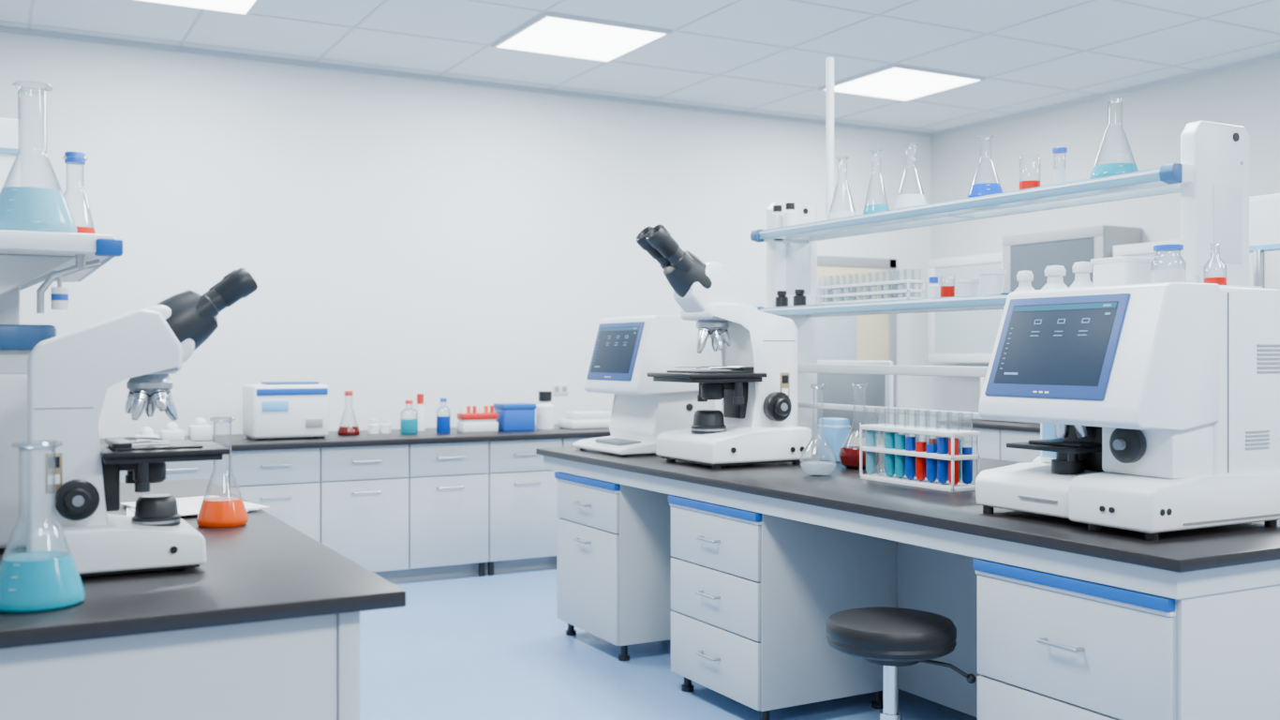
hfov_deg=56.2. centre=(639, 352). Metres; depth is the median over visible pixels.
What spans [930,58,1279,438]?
wall
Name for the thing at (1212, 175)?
shelf rack
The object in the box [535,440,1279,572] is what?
countertop
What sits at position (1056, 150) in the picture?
vial
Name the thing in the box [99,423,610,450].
countertop
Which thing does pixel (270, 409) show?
instrument
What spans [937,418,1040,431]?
countertop
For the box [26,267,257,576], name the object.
microscope
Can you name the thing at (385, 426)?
bottle
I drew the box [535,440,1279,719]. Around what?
lab bench
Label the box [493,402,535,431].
storage box
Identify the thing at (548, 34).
ceiling light
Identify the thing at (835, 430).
beaker
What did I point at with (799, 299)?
bottle
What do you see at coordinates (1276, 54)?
trim
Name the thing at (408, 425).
bottle
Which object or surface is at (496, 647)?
floor
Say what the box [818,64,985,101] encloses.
ceiling light
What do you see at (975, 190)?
flask
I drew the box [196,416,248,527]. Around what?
flask
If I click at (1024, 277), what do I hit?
bottle
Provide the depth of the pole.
5.54 m
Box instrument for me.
[242,381,328,440]
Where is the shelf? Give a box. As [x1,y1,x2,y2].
[0,117,123,324]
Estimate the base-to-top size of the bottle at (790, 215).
0.110 m
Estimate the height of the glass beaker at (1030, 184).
0.138 m
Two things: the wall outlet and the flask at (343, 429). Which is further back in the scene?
the wall outlet
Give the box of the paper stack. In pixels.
[119,494,269,516]
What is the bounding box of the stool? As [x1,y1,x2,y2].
[826,606,976,719]
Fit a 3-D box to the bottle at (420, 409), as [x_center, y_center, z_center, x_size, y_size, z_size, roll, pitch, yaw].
[-1.433,0.390,7.823,0.060,0.240,0.060,0,0,-29]
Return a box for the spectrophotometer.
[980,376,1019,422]
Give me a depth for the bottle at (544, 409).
7.99 m
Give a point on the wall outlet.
(558, 388)
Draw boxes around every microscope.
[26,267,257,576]
[636,223,811,468]
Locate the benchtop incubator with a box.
[0,324,56,551]
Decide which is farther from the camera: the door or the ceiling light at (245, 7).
the door
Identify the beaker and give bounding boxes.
[817,416,850,461]
[940,285,954,297]
[1018,155,1041,190]
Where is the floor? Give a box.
[359,566,977,719]
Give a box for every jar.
[133,426,159,441]
[159,421,184,440]
[188,416,212,441]
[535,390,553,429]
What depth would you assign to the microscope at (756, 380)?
5.12 m
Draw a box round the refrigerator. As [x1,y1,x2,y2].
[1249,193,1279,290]
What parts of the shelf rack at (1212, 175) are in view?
shelf, shelf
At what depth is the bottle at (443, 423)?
7.60 m
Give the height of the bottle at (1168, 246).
0.131 m
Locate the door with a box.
[817,254,896,445]
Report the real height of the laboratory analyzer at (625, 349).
0.655 m
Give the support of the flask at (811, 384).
on the lab bench at (744, 568)
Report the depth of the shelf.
2.79 m
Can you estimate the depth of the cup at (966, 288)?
4.59 m
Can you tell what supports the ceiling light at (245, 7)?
in the ceiling
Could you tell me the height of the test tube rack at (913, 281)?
0.130 m
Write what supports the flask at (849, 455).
on the lab bench at (744, 568)
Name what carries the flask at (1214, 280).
on the laboratory analyzer at (1156, 406)
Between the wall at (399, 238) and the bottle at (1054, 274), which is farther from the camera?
the wall at (399, 238)
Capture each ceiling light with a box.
[128,0,260,15]
[491,12,671,62]
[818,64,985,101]
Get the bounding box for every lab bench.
[0,478,405,719]
[99,423,818,582]
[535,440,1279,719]
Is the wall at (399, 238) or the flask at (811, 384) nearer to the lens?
the flask at (811, 384)
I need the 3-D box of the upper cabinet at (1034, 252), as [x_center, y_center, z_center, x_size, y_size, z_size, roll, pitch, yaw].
[3.098,-0.455,8.673,0.416,0.830,0.920,0,0,-29]
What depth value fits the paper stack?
3.66 m
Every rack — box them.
[457,405,497,431]
[750,120,1249,451]
[815,268,924,305]
[859,407,979,491]
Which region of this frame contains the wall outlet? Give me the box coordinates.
[552,383,567,394]
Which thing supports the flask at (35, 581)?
on the lab bench at (267, 627)
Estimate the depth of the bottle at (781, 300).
5.56 m
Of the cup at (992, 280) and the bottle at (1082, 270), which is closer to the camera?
the bottle at (1082, 270)
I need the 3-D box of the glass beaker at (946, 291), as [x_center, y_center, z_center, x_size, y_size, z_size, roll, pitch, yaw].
[1.211,-0.256,4.722,0.059,0.090,0.059,0,0,-29]
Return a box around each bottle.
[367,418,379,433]
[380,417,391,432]
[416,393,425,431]
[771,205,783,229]
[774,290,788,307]
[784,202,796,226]
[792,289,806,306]
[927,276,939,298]
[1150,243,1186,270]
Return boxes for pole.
[825,57,833,221]
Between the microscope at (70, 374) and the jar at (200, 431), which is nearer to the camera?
the microscope at (70, 374)
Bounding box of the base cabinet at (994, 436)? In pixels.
[937,418,1040,461]
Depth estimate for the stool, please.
3.44 m
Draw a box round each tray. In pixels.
[557,410,611,429]
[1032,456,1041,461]
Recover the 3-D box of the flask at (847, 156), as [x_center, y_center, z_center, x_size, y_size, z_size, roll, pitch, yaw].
[0.894,-0.720,5.301,0.132,0.289,0.132,0,0,-29]
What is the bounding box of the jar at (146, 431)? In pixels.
[133,426,159,441]
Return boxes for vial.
[1052,147,1067,169]
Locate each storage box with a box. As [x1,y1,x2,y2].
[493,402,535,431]
[1090,255,1158,286]
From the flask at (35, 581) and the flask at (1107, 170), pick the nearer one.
the flask at (35, 581)
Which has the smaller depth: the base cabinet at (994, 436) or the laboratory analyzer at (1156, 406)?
the laboratory analyzer at (1156, 406)
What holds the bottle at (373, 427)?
on the lab bench at (426, 504)
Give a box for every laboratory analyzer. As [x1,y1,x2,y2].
[572,314,722,456]
[975,282,1279,540]
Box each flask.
[0,81,77,233]
[0,440,85,612]
[62,151,95,234]
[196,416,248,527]
[337,390,359,434]
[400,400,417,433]
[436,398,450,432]
[799,384,836,462]
[829,156,855,210]
[838,382,879,469]
[863,148,889,214]
[896,143,923,195]
[967,135,1003,198]
[1089,95,1138,178]
[1203,246,1226,284]
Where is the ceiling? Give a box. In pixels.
[0,0,1279,133]
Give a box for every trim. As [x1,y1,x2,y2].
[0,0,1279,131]
[0,25,930,136]
[930,52,1279,136]
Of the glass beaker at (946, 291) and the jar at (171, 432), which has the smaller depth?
the glass beaker at (946, 291)
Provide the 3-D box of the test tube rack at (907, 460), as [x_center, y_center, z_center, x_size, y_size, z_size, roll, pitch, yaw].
[1.010,0.345,4.372,0.125,0.270,0.500,0,0,-29]
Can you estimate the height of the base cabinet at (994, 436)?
0.870 m
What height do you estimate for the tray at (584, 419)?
0.110 m
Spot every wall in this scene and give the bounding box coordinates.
[0,31,930,441]
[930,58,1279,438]
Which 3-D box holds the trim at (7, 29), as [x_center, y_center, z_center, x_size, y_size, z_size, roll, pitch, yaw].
[-1.952,-1.855,7.813,10.080,0.030,0.020,0,0,-29]
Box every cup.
[955,278,979,297]
[979,268,1006,296]
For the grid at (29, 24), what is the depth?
7.26 m
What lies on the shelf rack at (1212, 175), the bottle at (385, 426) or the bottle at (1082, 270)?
the bottle at (1082, 270)
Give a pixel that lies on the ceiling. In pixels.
(778, 22)
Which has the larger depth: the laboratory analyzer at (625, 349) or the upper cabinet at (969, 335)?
the upper cabinet at (969, 335)
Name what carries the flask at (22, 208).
on the shelf
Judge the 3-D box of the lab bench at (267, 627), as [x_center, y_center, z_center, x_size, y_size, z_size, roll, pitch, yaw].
[-1.914,0.930,3.028,1.950,0.900,2.450,0,0,-29]
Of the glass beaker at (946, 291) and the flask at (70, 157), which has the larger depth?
the glass beaker at (946, 291)
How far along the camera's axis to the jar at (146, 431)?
6.67 m
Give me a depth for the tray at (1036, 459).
4.15 m
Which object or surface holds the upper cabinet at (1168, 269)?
attached to the wall at (1154, 118)
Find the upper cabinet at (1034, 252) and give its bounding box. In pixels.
[1002,224,1141,312]
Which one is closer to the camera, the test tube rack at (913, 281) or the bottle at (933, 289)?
the bottle at (933, 289)
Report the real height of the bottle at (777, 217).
0.110 m
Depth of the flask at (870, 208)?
5.06 m
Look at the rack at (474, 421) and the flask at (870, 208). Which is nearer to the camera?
the flask at (870, 208)
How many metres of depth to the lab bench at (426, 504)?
7.19 m
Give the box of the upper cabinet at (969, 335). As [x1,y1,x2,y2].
[927,252,1002,362]
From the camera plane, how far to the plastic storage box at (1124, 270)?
3.60 m

